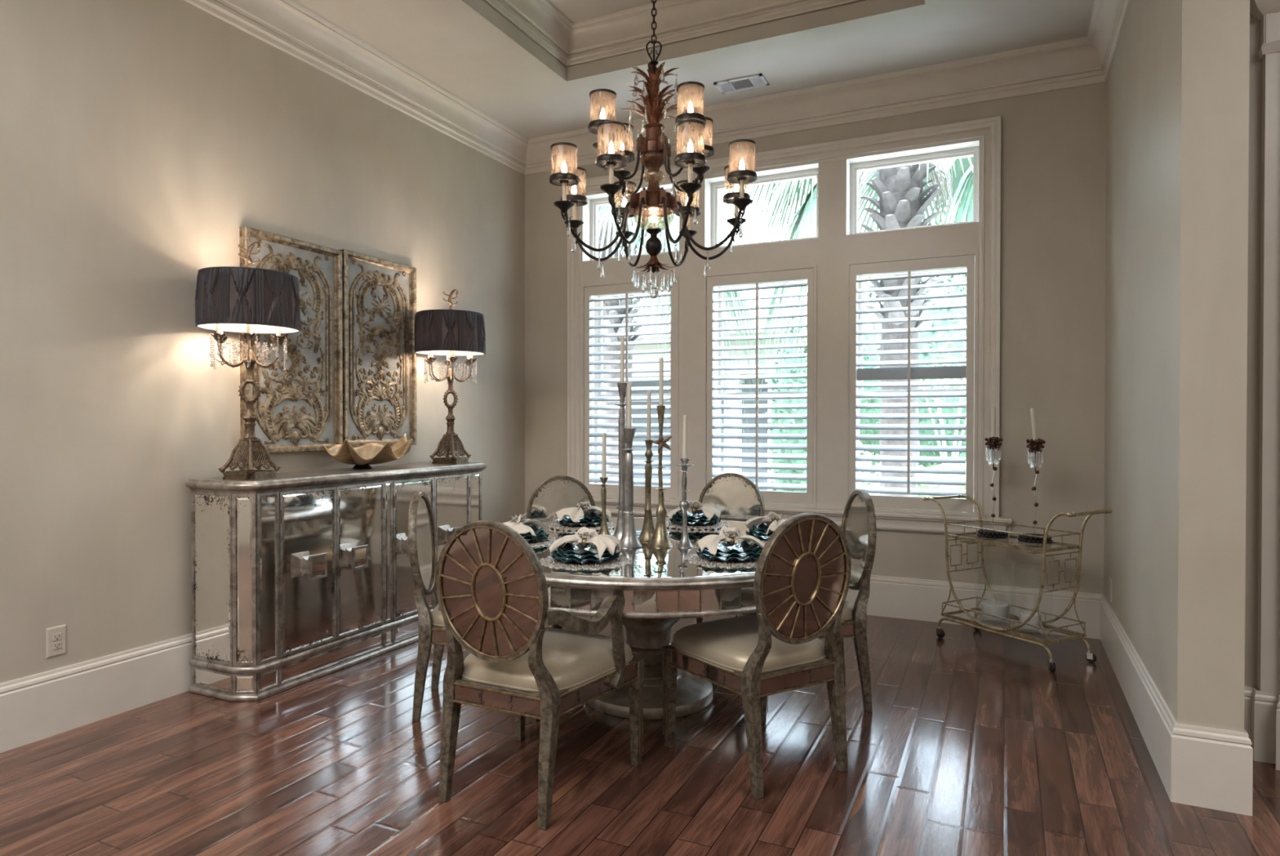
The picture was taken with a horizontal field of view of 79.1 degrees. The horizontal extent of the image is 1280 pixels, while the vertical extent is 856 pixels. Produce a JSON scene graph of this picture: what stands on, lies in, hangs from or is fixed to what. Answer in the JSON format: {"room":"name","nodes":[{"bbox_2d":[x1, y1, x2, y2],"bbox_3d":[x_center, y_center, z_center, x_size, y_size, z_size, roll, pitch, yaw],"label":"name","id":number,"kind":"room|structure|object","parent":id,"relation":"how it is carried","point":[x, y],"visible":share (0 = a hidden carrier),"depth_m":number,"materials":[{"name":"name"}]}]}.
{"room":"dining room","nodes":[
{"label":"dining room","id":0,"kind":"room"},
{"bbox_2d":[0,0,524,683],"bbox_3d":[-2.908,-0.844,3.127,0.250,4.426,8.850,0,1,25],"label":"wall","id":1,"kind":"structure","parent":0,"point":[139,138],"depth_m":3.87,"materials":[{"name":"paint"}]},
{"bbox_2d":[45,623,66,657],"bbox_3d":[-2.612,0.954,3.471,0.009,0.132,0.080,0,1,25],"label":"wall outlet","id":2,"kind":"object","parent":1,"relation":"attached to","point":[55,636],"visible":1,"depth_m":3.47,"materials":[{"name":"beige plastic"}]},
{"bbox_2d":[0,633,191,752],"bbox_3d":[-2.840,1.227,2.975,0.021,0.287,8.600,0,1,25],"label":"baseboard","id":3,"kind":"structure","parent":1,"relation":"attached to","point":[35,707],"depth_m":3.59,"materials":[{"name":"paint"}]},
{"bbox_2d":[239,226,342,453],"bbox_3d":[-2.049,-0.485,4.604,0.050,1.258,0.692,0,1,25],"label":"carved wall panel","id":4,"kind":"object","parent":1,"relation":"attached to","point":[299,408],"visible":0.84,"depth_m":4.66,"materials":[{"name":"brown"}]},
{"bbox_2d":[183,0,528,174],"bbox_3d":[-2.793,-2.325,2.921,0.120,0.261,8.600,0,1,25],"label":"trim","id":5,"kind":"structure","parent":1,"relation":"attached to","point":[291,27],"depth_m":5.07,"materials":[{"name":"paint"}]},
{"bbox_2d":[338,248,417,447],"bbox_3d":[-1.753,-0.507,5.233,0.050,1.258,0.664,0,1,25],"label":"carved wall panel","id":6,"kind":"object","parent":1,"relation":"attached to","point":[379,295],"visible":1,"depth_m":5.21,"materials":[{"name":"brown metal"}]},
{"bbox_2d":[0,614,1279,855],"bbox_3d":[0.517,1.446,1.563,7.900,0.120,8.900,0,1,25],"label":"floor","id":7,"kind":"structure","parent":0,"point":[969,744],"depth_m":3.05,"materials":[{"name":"brown wood"}]},
{"bbox_2d":[185,461,486,701],"bbox_3d":[-1.678,0.805,4.784,0.488,1.098,2.022,0,1,25],"label":"sideboard","id":8,"kind":"object","parent":7,"relation":"on","point":[299,577],"visible":0.77,"depth_m":4.14,"materials":[{"name":"silver metal"}]},
{"bbox_2d":[194,493,276,662],"bbox_3d":[-2.083,0.758,3.992,0.393,0.834,0.178,0,1,25],"label":"mirror","id":9,"kind":"object","parent":8,"relation":"on","point":[235,535],"depth_m":3.91,"materials":[{"name":"white mirror"}]},
{"bbox_2d":[195,241,300,479],"bbox_3d":[-2.031,-0.354,4.034,0.490,1.233,0.490,0,1,1],"label":"table lamp","id":10,"kind":"object","parent":8,"relation":"on","point":[250,301],"visible":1,"depth_m":3.92,"materials":[{"name":"black fabric"}]},
{"bbox_2d":[194,620,418,691],"bbox_3d":[-1.706,1.272,4.802,0.395,0.086,1.955,0,1,25],"label":"mirror","id":11,"kind":"object","parent":8,"relation":"attached to","point":[275,677],"depth_m":4.16,"materials":[{"name":"white mirror"}]},
{"bbox_2d":[322,433,413,468],"bbox_3d":[-1.669,0.147,4.862,0.319,0.217,0.690,0,1,20],"label":"shell bowl","id":12,"kind":"object","parent":8,"relation":"on","point":[364,455],"visible":1,"depth_m":4.83,"materials":[{"name":"brown metal"}]},
{"bbox_2d":[386,482,391,620],"bbox_3d":[-1.530,0.752,4.711,0.003,0.834,0.046,0,1,25],"label":"mirror","id":13,"kind":"object","parent":8,"relation":"on","point":[388,484],"depth_m":4.71,"materials":[{"name":"white mirror"}]},
{"bbox_2d":[414,288,485,463],"bbox_3d":[-1.343,-0.367,5.494,0.490,1.233,0.490,0,1,36],"label":"table lamp","id":14,"kind":"object","parent":8,"relation":"on","point":[450,333],"visible":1,"depth_m":5.37,"materials":[{"name":"black fabric"}]},
{"bbox_2d":[470,473,479,522],"bbox_3d":[-1.327,0.744,5.598,0.393,0.834,0.184,0,1,25],"label":"mirror","id":15,"kind":"object","parent":8,"relation":"on","point":[474,477],"depth_m":5.47,"materials":[{"name":"white mirror"}]},
{"bbox_2d":[407,491,537,721],"bbox_3d":[-0.790,0.839,3.845,0.639,1.049,0.555,0,1,-4],"label":"dining chair","id":16,"kind":"object","parent":7,"relation":"on","point":[422,538],"visible":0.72,"depth_m":3.63,"materials":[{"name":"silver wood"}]},
{"bbox_2d":[431,603,445,626],"bbox_3d":[-0.745,0.880,3.849,0.540,0.106,0.528,0,1,-4],"label":"seat cushion","id":17,"kind":"object","parent":16,"relation":"on","point":[437,619],"depth_m":3.63,"materials":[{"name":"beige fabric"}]},
{"bbox_2d":[435,520,644,829],"bbox_3d":[-0.400,0.847,3.015,0.628,1.049,0.669,0,1,26],"label":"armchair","id":18,"kind":"object","parent":7,"relation":"on","point":[492,593],"visible":1,"depth_m":2.78,"materials":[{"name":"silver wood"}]},
{"bbox_2d":[474,565,502,617],"bbox_3d":[-0.534,0.580,2.741,0.139,0.200,0.018,0,1,26],"label":"medallion","id":19,"kind":"object","parent":18,"relation":"attached to","point":[488,580],"depth_m":2.74,"materials":[{"name":"brown wood"}]},
{"bbox_2d":[441,527,538,655],"bbox_3d":[-0.533,0.580,2.743,0.434,0.468,0.042,0,1,26],"label":"chair back","id":20,"kind":"object","parent":18,"relation":"attached to","point":[490,575],"depth_m":2.74,"materials":[{"name":"brown wood"}]},
{"bbox_2d":[462,626,631,692],"bbox_3d":[-0.380,0.888,3.056,0.578,0.106,0.570,0,1,26],"label":"seat cushion","id":21,"kind":"object","parent":18,"relation":"on","point":[574,661],"depth_m":2.87,"materials":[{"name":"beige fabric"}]},
{"bbox_2d":[526,475,595,628],"bbox_3d":[-0.369,0.831,4.723,0.555,1.049,0.639,0,1,-28],"label":"dining chair","id":22,"kind":"object","parent":7,"relation":"on","point":[553,494],"visible":0.29,"depth_m":4.95,"materials":[{"name":"beige fabric"}]},
{"bbox_2d":[528,517,766,719],"bbox_3d":[0.043,0.968,3.957,1.954,0.790,1.954,0,1,25],"label":"pedestal dining table","id":23,"kind":"object","parent":7,"relation":"on","point":[659,588],"visible":0.27,"depth_m":3.12,"materials":[{"name":"silver metal"}]},
{"bbox_2d":[528,535,557,546],"bbox_3d":[-0.607,0.568,3.899,0.399,0.013,0.402,0,1,-5],"label":"placemat","id":24,"kind":"object","parent":23,"relation":"on","point":[550,540],"visible":0.21,"depth_m":3.83,"materials":[{"name":"beige fabric"}]},
{"bbox_2d":[524,533,549,542],"bbox_3d":[-0.610,0.548,3.898,0.304,0.030,0.304,0,1,-1],"label":"charger plate","id":25,"kind":"object","parent":24,"relation":"on","point":[545,536],"visible":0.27,"depth_m":3.84,"materials":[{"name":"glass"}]},
{"bbox_2d":[522,528,546,538],"bbox_3d":[-0.609,0.533,3.897,0.273,0.030,0.273,0,1,32],"label":"dinner plate","id":26,"kind":"object","parent":25,"relation":"on","point":[543,533],"visible":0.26,"depth_m":3.84,"materials":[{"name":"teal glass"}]},
{"bbox_2d":[520,525,542,536],"bbox_3d":[-0.610,0.519,3.898,0.245,0.030,0.239,0,1,-25],"label":"salad plate","id":27,"kind":"object","parent":26,"relation":"on","point":[536,531],"visible":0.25,"depth_m":3.91,"materials":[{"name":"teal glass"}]},
{"bbox_2d":[502,512,546,536],"bbox_3d":[-0.615,0.478,3.898,0.246,0.102,0.284,0,1,7],"label":"napkin","id":28,"kind":"object","parent":27,"relation":"on","point":[520,527],"visible":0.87,"depth_m":3.83,"materials":[{"name":"fabric"}]},
{"bbox_2d":[548,521,616,530],"bbox_3d":[-0.329,0.562,4.489,0.402,0.013,0.399,0,1,-35],"label":"placemat","id":29,"kind":"object","parent":23,"relation":"on","point":[554,525],"visible":0.52,"depth_m":4.40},
{"bbox_2d":[556,517,608,526],"bbox_3d":[-0.331,0.542,4.491,0.304,0.030,0.304,0,1,-14],"label":"charger plate","id":30,"kind":"object","parent":29,"relation":"on","point":[558,521],"visible":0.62,"depth_m":4.39,"materials":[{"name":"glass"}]},
{"bbox_2d":[560,518,601,523],"bbox_3d":[-0.332,0.528,4.490,0.273,0.030,0.273,0,1,31],"label":"dinner plate","id":31,"kind":"object","parent":30,"relation":"on","point":[583,521],"visible":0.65,"depth_m":4.40,"materials":[{"name":"teal glass"}]},
{"bbox_2d":[564,511,601,520],"bbox_3d":[-0.331,0.514,4.491,0.239,0.030,0.245,0,1,-15],"label":"salad plate","id":32,"kind":"object","parent":31,"relation":"on","point":[592,515],"visible":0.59,"depth_m":4.53,"materials":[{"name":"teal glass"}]},
{"bbox_2d":[553,501,611,521],"bbox_3d":[-0.335,0.477,4.494,0.247,0.111,0.284,1,1,41],"label":"napkin","id":33,"kind":"object","parent":32,"relation":"on","point":[573,512],"visible":0.89,"depth_m":4.44,"materials":[{"name":"fabric"}]},
{"bbox_2d":[539,554,631,569],"bbox_3d":[-0.235,0.573,3.363,0.402,0.013,0.399,0,1,25],"label":"placemat","id":34,"kind":"object","parent":23,"relation":"on","point":[548,561],"visible":0.63,"depth_m":3.25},
{"bbox_2d":[550,550,620,563],"bbox_3d":[-0.236,0.553,3.360,0.304,0.030,0.304,0,1,25],"label":"charger plate","id":35,"kind":"object","parent":34,"relation":"on","point":[617,554],"visible":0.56,"depth_m":3.28,"materials":[{"name":"silver glass"}]},
{"bbox_2d":[553,543,616,559],"bbox_3d":[-0.237,0.538,3.360,0.273,0.030,0.273,0,1,25],"label":"dinner plate","id":36,"kind":"object","parent":35,"relation":"on","point":[557,552],"visible":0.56,"depth_m":3.28,"materials":[{"name":"teal glass"}]},
{"bbox_2d":[557,542,608,555],"bbox_3d":[-0.236,0.524,3.360,0.239,0.030,0.245,0,1,25],"label":"salad plate","id":37,"kind":"object","parent":36,"relation":"on","point":[568,548],"visible":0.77,"depth_m":3.38,"materials":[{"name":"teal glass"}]},
{"bbox_2d":[549,526,621,559],"bbox_3d":[-0.237,0.488,3.354,0.284,0.111,0.247,0,1,17],"label":"napkin","id":38,"kind":"object","parent":37,"relation":"on","point":[602,541],"visible":0.97,"depth_m":3.33,"materials":[{"name":"fabric"}]},
{"bbox_2d":[598,476,611,535],"bbox_3d":[-0.182,0.413,3.998,0.086,0.319,0.079,0,1,25],"label":"candlestick","id":39,"kind":"object","parent":23,"relation":"on","point":[604,529],"visible":0.84,"depth_m":3.98,"materials":[{"name":"gold metal"}]},
{"bbox_2d":[613,382,627,539],"bbox_3d":[-0.090,0.172,3.926,0.120,0.801,0.107,0,1,25],"label":"candlestick","id":40,"kind":"object","parent":23,"relation":"on","point":[622,386],"visible":0.67,"depth_m":3.91,"materials":[{"name":"grey metal"}]},
{"bbox_2d":[620,427,642,548],"bbox_3d":[-0.054,0.288,3.743,0.120,0.573,0.126,0,1,25],"label":"candlestick","id":41,"kind":"object","parent":23,"relation":"on","point":[629,540],"visible":0.96,"depth_m":3.72,"materials":[{"name":"grey metal"}]},
{"bbox_2d":[638,440,655,542],"bbox_3d":[0.045,0.317,3.912,0.133,0.513,0.118,0,1,25],"label":"candlestick","id":42,"kind":"object","parent":23,"relation":"on","point":[648,526],"visible":0.94,"depth_m":3.90,"materials":[{"name":"gold metal"}]},
{"bbox_2d":[528,517,766,577],"bbox_3d":[0.043,0.579,3.953,1.860,0.012,1.860,0,1,25],"label":"tabletop","id":43,"kind":"object","parent":23,"relation":"on","point":[646,562],"depth_m":3.34,"materials":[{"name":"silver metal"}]},
{"bbox_2d":[546,585,755,612],"bbox_3d":[0.042,0.667,3.955,1.878,0.084,1.881,0,1,25],"label":"mirror","id":44,"kind":"object","parent":23,"relation":"attached to","point":[570,598],"depth_m":3.04,"materials":[{"name":"silver mirror"}]},
{"bbox_2d":[647,404,672,548],"bbox_3d":[0.097,0.233,3.762,0.129,0.684,0.139,0,1,25],"label":"candlestick","id":45,"kind":"object","parent":23,"relation":"on","point":[660,539],"visible":1,"depth_m":3.74,"materials":[{"name":"gold metal"}]},
{"bbox_2d":[675,457,693,548],"bbox_3d":[0.218,0.360,3.743,0.090,0.429,0.089,0,1,25],"label":"candlestick","id":46,"kind":"object","parent":23,"relation":"on","point":[685,542],"visible":1,"depth_m":3.73,"materials":[{"name":"grey metal"}]},
{"bbox_2d":[684,552,758,568],"bbox_3d":[0.397,0.573,3.405,0.402,0.013,0.399,0,1,-33],"label":"placemat","id":47,"kind":"object","parent":23,"relation":"on","point":[694,558],"visible":0.36,"depth_m":3.29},
{"bbox_2d":[695,547,760,561],"bbox_3d":[0.398,0.553,3.402,0.304,0.030,0.304,0,1,40],"label":"charger plate","id":48,"kind":"object","parent":47,"relation":"on","point":[699,553],"visible":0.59,"depth_m":3.31,"materials":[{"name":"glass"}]},
{"bbox_2d":[699,542,761,557],"bbox_3d":[0.398,0.538,3.401,0.273,0.030,0.273,0,1,29],"label":"dinner plate","id":49,"kind":"object","parent":48,"relation":"on","point":[758,550],"visible":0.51,"depth_m":3.32,"materials":[{"name":"teal glass"}]},
{"bbox_2d":[704,540,758,553],"bbox_3d":[0.398,0.524,3.402,0.245,0.030,0.239,0,1,17],"label":"salad plate","id":50,"kind":"object","parent":49,"relation":"on","point":[744,546],"visible":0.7,"depth_m":3.42,"materials":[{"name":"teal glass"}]},
{"bbox_2d":[695,525,764,555],"bbox_3d":[0.399,0.483,3.396,0.284,0.102,0.246,0,1,-13],"label":"napkin","id":51,"kind":"object","parent":50,"relation":"on","point":[711,541],"visible":0.96,"depth_m":3.38,"materials":[{"name":"fabric"}]},
{"bbox_2d":[742,533,767,543],"bbox_3d":[0.695,0.568,3.985,0.399,0.013,0.402,0,1,-3],"label":"placemat","id":52,"kind":"object","parent":23,"relation":"on","point":[764,540],"visible":0.04,"depth_m":3.88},
{"bbox_2d":[746,528,769,539],"bbox_3d":[0.698,0.548,3.985,0.304,0.030,0.304,0,1,-37],"label":"charger plate","id":53,"kind":"object","parent":52,"relation":"on","point":[757,536],"visible":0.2,"depth_m":3.94,"materials":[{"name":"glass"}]},
{"bbox_2d":[748,524,772,536],"bbox_3d":[0.699,0.533,3.985,0.273,0.030,0.273,0,1,30],"label":"dinner plate","id":54,"kind":"object","parent":53,"relation":"on","point":[751,531],"visible":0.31,"depth_m":3.94,"materials":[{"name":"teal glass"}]},
{"bbox_2d":[752,523,773,533],"bbox_3d":[0.698,0.519,3.985,0.239,0.030,0.244,0,1,7],"label":"salad plate","id":55,"kind":"object","parent":54,"relation":"on","point":[762,527],"visible":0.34,"depth_m":4.02,"materials":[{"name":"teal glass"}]},
{"bbox_2d":[745,511,787,533],"bbox_3d":[0.703,0.482,3.986,0.247,0.111,0.284,0,1,-20],"label":"napkin","id":56,"kind":"object","parent":55,"relation":"on","point":[755,521],"visible":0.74,"depth_m":4.02,"materials":[{"name":"fabric"}]},
{"bbox_2d":[696,472,764,622],"bbox_3d":[0.480,0.829,4.965,0.628,1.049,0.669,0,1,26],"label":"armchair","id":57,"kind":"object","parent":7,"relation":"on","point":[737,497],"visible":0.16,"depth_m":5.22,"materials":[{"name":"beige fabric"}]},
{"bbox_2d":[662,512,851,799],"bbox_3d":[0.487,0.846,3.222,0.555,1.049,0.639,0,1,-31],"label":"dining chair","id":58,"kind":"object","parent":7,"relation":"on","point":[803,571],"visible":1,"depth_m":3.01,"materials":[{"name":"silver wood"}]},
{"bbox_2d":[672,614,825,671],"bbox_3d":[0.464,0.886,3.261,0.528,0.106,0.540,0,1,-31],"label":"seat cushion","id":59,"kind":"object","parent":58,"relation":"on","point":[726,644],"depth_m":3.10,"materials":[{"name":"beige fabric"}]},
{"bbox_2d":[763,519,845,638],"bbox_3d":[0.634,0.578,2.974,0.434,0.468,0.042,0,1,-31],"label":"chair back","id":60,"kind":"object","parent":58,"relation":"on","point":[804,560],"depth_m":2.97,"materials":[{"name":"brown wood"}]},
{"bbox_2d":[794,554,817,602],"bbox_3d":[0.635,0.578,2.973,0.139,0.200,0.018,0,1,-31],"label":"medallion","id":61,"kind":"object","parent":58,"relation":"attached to","point":[806,566],"depth_m":2.97,"materials":[{"name":"brown wood"}]},
{"bbox_2d":[735,488,876,711],"bbox_3d":[0.828,0.839,3.950,0.639,1.049,0.555,0,1,-2],"label":"dining chair","id":62,"kind":"object","parent":7,"relation":"on","point":[859,526],"visible":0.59,"depth_m":3.76,"materials":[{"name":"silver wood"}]},
{"bbox_2d":[745,600,853,620],"bbox_3d":[0.783,0.880,3.949,0.540,0.106,0.528,0,1,-2],"label":"seat cushion","id":63,"kind":"object","parent":62,"relation":"on","point":[847,611],"depth_m":3.74,"materials":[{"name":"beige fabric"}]},
{"bbox_2d":[922,493,1112,671],"bbox_3d":[2.276,0.906,4.760,0.416,0.901,1.026,0,1,-28],"label":"bar cart","id":64,"kind":"object","parent":7,"relation":"on","point":[1091,656],"visible":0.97,"depth_m":4.62,"materials":[{"name":"gold metal"}]},
{"bbox_2d":[977,435,1009,538],"bbox_3d":[2.231,0.371,4.897,0.190,0.635,0.185,0,1,25],"label":"candlestick","id":65,"kind":"object","parent":64,"relation":"on","point":[993,455],"visible":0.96,"depth_m":4.87,"materials":[{"name":"black paint"}]},
{"bbox_2d":[1017,438,1052,543],"bbox_3d":[2.397,0.377,4.702,0.189,0.627,0.185,0,1,25],"label":"candlestick","id":66,"kind":"object","parent":64,"relation":"on","point":[1035,455],"visible":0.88,"depth_m":4.67,"materials":[{"name":"black paint"}]},
{"bbox_3d":[2.217,1.015,4.843,0.237,0.368,0.237,0,1,25],"label":"glass cylinder","id":67,"kind":"object","parent":64,"relation":"on","visible":0},
{"bbox_2d":[981,599,1008,620],"bbox_3d":[2.217,1.131,4.844,0.160,0.107,0.160,0,1,25],"label":"pillar candle","id":68,"kind":"object","parent":67,"relation":"in","point":[996,607],"visible":0.94,"depth_m":4.79,"materials":[{"name":"grey wax"}]},
{"bbox_2d":[295,0,1094,138],"bbox_3d":[0.531,-2.656,1.491,7.850,0.432,8.850,0,1,25],"label":"ceiling","id":69,"kind":"structure","parent":0,"point":[467,48],"depth_m":5.07,"materials":[{"name":"paint"}]},
{"bbox_2d":[549,0,757,298],"bbox_3d":[0.070,-1.725,3.935,1.008,2.137,1.008,0,1,-42],"label":"chandelier","id":70,"kind":"object","parent":69,"relation":"hanging from","point":[693,134],"visible":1,"depth_m":3.84,"materials":[{"name":"brown metal"}]},
{"bbox_2d":[484,0,862,66],"bbox_3d":[0.036,-2.681,3.903,2.419,0.228,2.493,0,1,25],"label":"trim","id":71,"kind":"structure","parent":69,"relation":"attached to","point":[628,30],"depth_m":5.14,"materials":[{"name":"paint"}]},
{"bbox_2d":[713,73,768,93],"bbox_3d":[0.729,-2.473,5.578,0.356,0.010,0.190,0,1,25],"label":"ceiling vent","id":72,"kind":"object","parent":69,"relation":"in","point":[758,80],"visible":1,"depth_m":5.57,"materials":[{"name":"white metal"}]},
{"bbox_2d":[524,82,1106,593],"bbox_3d":[2.361,-0.862,5.399,7.850,4.426,0.250,0,1,25],"label":"wall","id":73,"kind":"structure","parent":0,"point":[1053,143],"depth_m":5.16,"materials":[{"name":"paint"}]},
{"bbox_2d":[583,184,679,261],"bbox_3d":[-0.042,-1.692,6.492,0.916,0.582,0.205,0,1,25],"label":"window","id":74,"kind":"structure","parent":73,"relation":"in","point":[591,208],"depth_m":6.68,"materials":[{"name":"white paint"}]},
{"bbox_2d":[594,290,670,484],"bbox_3d":[-0.001,-0.306,6.602,0.848,1.783,0.065,0,1,25],"label":"window","id":75,"kind":"structure","parent":73,"relation":"in","point":[597,304],"depth_m":6.74,"materials":[{"name":"white paint"}]},
{"bbox_2d":[582,280,675,497],"bbox_3d":[-0.093,-0.314,6.415,0.849,1.757,0.101,0,1,25],"label":"window shutter","id":76,"kind":"object","parent":75,"relation":"attached to","point":[594,488],"visible":0.88,"depth_m":6.41,"materials":[{"name":"paint"}]},
{"bbox_2d":[714,279,807,471],"bbox_3d":[0.998,-0.301,6.132,0.848,1.783,0.065,0,1,25],"label":"window","id":77,"kind":"structure","parent":73,"relation":"in","point":[717,295],"depth_m":6.27,"materials":[{"name":"white paint"}]},
{"bbox_2d":[705,267,813,504],"bbox_3d":[0.906,-0.309,5.945,0.849,1.757,0.101,0,1,25],"label":"window shutter","id":78,"kind":"object","parent":77,"relation":"attached to","point":[769,496],"visible":0.98,"depth_m":5.91,"materials":[{"name":"paint"}]},
{"bbox_2d":[705,164,818,248],"bbox_3d":[0.961,-1.687,6.020,0.916,0.582,0.205,0,1,25],"label":"window","id":79,"kind":"structure","parent":73,"relation":"in","point":[713,186],"depth_m":6.12,"materials":[{"name":"white paint"}]},
{"bbox_2d":[581,159,978,515],"bbox_3d":[0.931,-0.676,5.985,3.135,2.630,0.130,0,1,25],"label":"trim","id":80,"kind":"structure","parent":73,"relation":"attached to","point":[831,254],"depth_m":5.74,"materials":[{"name":"paint"}]},
{"bbox_2d":[567,115,1001,517],"bbox_3d":[0.904,-0.746,5.921,3.351,2.691,0.048,0,1,25],"label":"trim","id":81,"kind":"structure","parent":73,"relation":"attached to","point":[987,131],"depth_m":5.35,"materials":[{"name":"paint"}]},
{"bbox_2d":[592,497,1012,535],"bbox_3d":[0.899,0.658,5.929,3.510,0.137,0.062,0,1,25],"label":"trim","id":82,"kind":"structure","parent":73,"relation":"attached to","point":[885,520],"depth_m":5.50,"materials":[{"name":"paint"}]},
{"bbox_2d":[524,36,1106,174],"bbox_3d":[0.958,-2.350,5.841,4.421,0.261,0.120,0,1,25],"label":"trim","id":83,"kind":"structure","parent":73,"relation":"attached to","point":[1072,63],"depth_m":5.48,"materials":[{"name":"paint"}]},
{"bbox_2d":[846,141,979,235],"bbox_3d":[1.953,-1.682,5.553,0.916,0.582,0.205,0,1,25],"label":"window","id":84,"kind":"structure","parent":73,"relation":"in","point":[854,166],"depth_m":5.60,"materials":[{"name":"white paint"}]},
{"bbox_2d":[856,266,974,486],"bbox_3d":[1.993,-0.296,5.663,0.840,1.783,0.065,0,1,25],"label":"window","id":85,"kind":"structure","parent":73,"relation":"in","point":[860,285],"depth_m":5.75,"materials":[{"name":"white paint"}]},
{"bbox_2d":[848,254,974,511],"bbox_3d":[1.901,-0.304,5.476,0.841,1.757,0.101,0,1,25],"label":"window shutter","id":86,"kind":"object","parent":85,"relation":"attached to","point":[961,504],"visible":0.98,"depth_m":5.46,"materials":[{"name":"paint"}]},
{"bbox_2d":[845,574,1102,638],"bbox_3d":[0.977,1.201,5.920,4.421,0.287,0.021,0,1,25],"label":"baseboard","id":87,"kind":"structure","parent":73,"relation":"attached to","point":[913,598],"depth_m":5.32,"materials":[{"name":"paint"}]},
{"bbox_2d":[1103,0,1249,731],"bbox_3d":[2.573,-0.558,3.865,0.200,3.846,2.350,0,1,25],"label":"wall","id":88,"kind":"structure","parent":0,"point":[1177,138],"depth_m":2.85,"materials":[{"name":"paint"}]},
{"bbox_2d":[1087,0,1131,81],"bbox_3d":[2.549,-2.329,3.794,0.440,0.261,2.470,0,1,25],"label":"trim","id":89,"kind":"structure","parent":88,"relation":"attached to","point":[1108,17],"depth_m":4.55,"materials":[{"name":"paint"}]},
{"bbox_2d":[1099,593,1253,815],"bbox_3d":[2.567,1.222,3.872,0.242,0.287,2.371,0,1,25],"label":"baseboard","id":90,"kind":"structure","parent":88,"relation":"attached to","point":[1200,766],"depth_m":2.84,"materials":[{"name":"paint"}]},
{"bbox_2d":[1244,13,1262,689],"bbox_3d":[3.809,-0.547,2.759,2.979,3.846,0.200,0,1,25],"label":"wall","id":91,"kind":"structure","parent":0,"point":[1255,64],"depth_m":3.24,"materials":[{"name":"paint"}]},
{"bbox_2d":[1244,685,1253,746],"bbox_3d":[2.489,1.227,3.274,0.169,0.287,0.021,0,1,25],"label":"baseboard","id":92,"kind":"structure","parent":91,"relation":"attached to","point":[1248,690],"depth_m":3.24,"materials":[{"name":"paint"}]},
{"bbox_2d":[1251,686,1277,763],"bbox_3d":[2.583,1.228,3.208,0.083,0.287,0.061,0,1,25],"label":"trim","id":93,"kind":"structure","parent":91,"relation":"attached to","point":[1264,704],"depth_m":3.18,"materials":[{"name":"paint"}]},
{"bbox_2d":[1249,0,1279,59],"bbox_3d":[2.806,-1.990,3.033,0.670,0.926,0.135,0,1,25],"label":"trim","id":94,"kind":"structure","parent":91,"relation":"attached to","point":[1259,9],"depth_m":3.17,"materials":[{"name":"paint"}]},
{"bbox_2d":[1257,12,1279,693],"bbox_3d":[2.809,-0.317,3.068,0.550,2.820,0.095,0,1,25],"label":"trim","id":95,"kind":"structure","parent":91,"relation":"attached to","point":[1268,511],"depth_m":3.17,"materials":[{"name":"paint"}]},
{"label":"outside","id":96,"kind":"structure","parent":0,"visible":0},
{"bbox_3d":[2.124,1.766,13.553,60.000,0.015,14.240,0,1,25],"label":"driveway","id":97,"kind":"object","parent":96,"visible":0},
{"bbox_2d":[598,204,772,484],"bbox_3d":[-0.034,-0.844,9.950,3.558,5.300,3.327,0,1,35],"label":"palm tree","id":98,"kind":"object","parent":97,"relation":"on","point":[607,228],"visible":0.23,"depth_m":9.49,"materials":[{"name":"green plant"}]},
{"bbox_2d":[719,156,973,496],"bbox_3d":[2.747,-1.126,8.452,3.820,5.896,3.451,0,1,-7],"label":"palm tree","id":99,"kind":"object","parent":97,"relation":"on","point":[901,191],"visible":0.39,"depth_m":8.21,"materials":[{"name":"plant"}]},
{"bbox_2d":[919,341,966,463],"bbox_3d":[6.958,-0.117,17.623,2.117,3.721,2.263,0,1,25],"label":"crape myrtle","id":100,"kind":"object","parent":97,"relation":"on","point":[938,399],"visible":0.18,"depth_m":17.58,"materials":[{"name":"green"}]},
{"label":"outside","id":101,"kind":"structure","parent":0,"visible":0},
{"bbox_2d":[859,443,881,494],"bbox_3d":[11.810,1.646,34.133,80.000,0.120,59.750,0,1,25],"label":"ground","id":102,"kind":"structure","parent":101,"point":[862,463],"depth_m":27.65,"materials":[{"name":"white"}]},
{"bbox_2d":[631,284,807,490],"bbox_3d":[-2.323,-1.075,18.516,13.700,5.600,6.000,0,1,25],"label":"neighbouring house","id":103,"kind":"structure","parent":102,"relation":"on","point":[751,292],"depth_m":14.79,"materials":[{"name":"paint"}]},
{"bbox_2d":[764,312,807,492],"bbox_3d":[2.426,0.030,12.315,0.841,3.743,0.930,0,1,25],"label":"shrub","id":104,"kind":"object","parent":102,"relation":"on","point":[799,350],"visible":0.23,"depth_m":12.05,"materials":[{"name":"green plant"}]},
{"bbox_2d":[806,269,966,475],"bbox_3d":[9.151,-1.419,20.859,10.956,6.768,3.643,0,1,25],"label":"tree","id":105,"kind":"object","parent":102,"relation":"on","point":[957,289],"visible":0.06,"depth_m":20.36,"materials":[{"name":"green plant"}]},
{"bbox_2d":[859,454,966,497],"bbox_3d":[7.183,1.080,12.069,7.731,1.592,1.426,0,1,25],"label":"hedge","id":106,"kind":"object","parent":102,"relation":"on","point":[946,464],"visible":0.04,"depth_m":12.83,"materials":[{"name":"green plant"}]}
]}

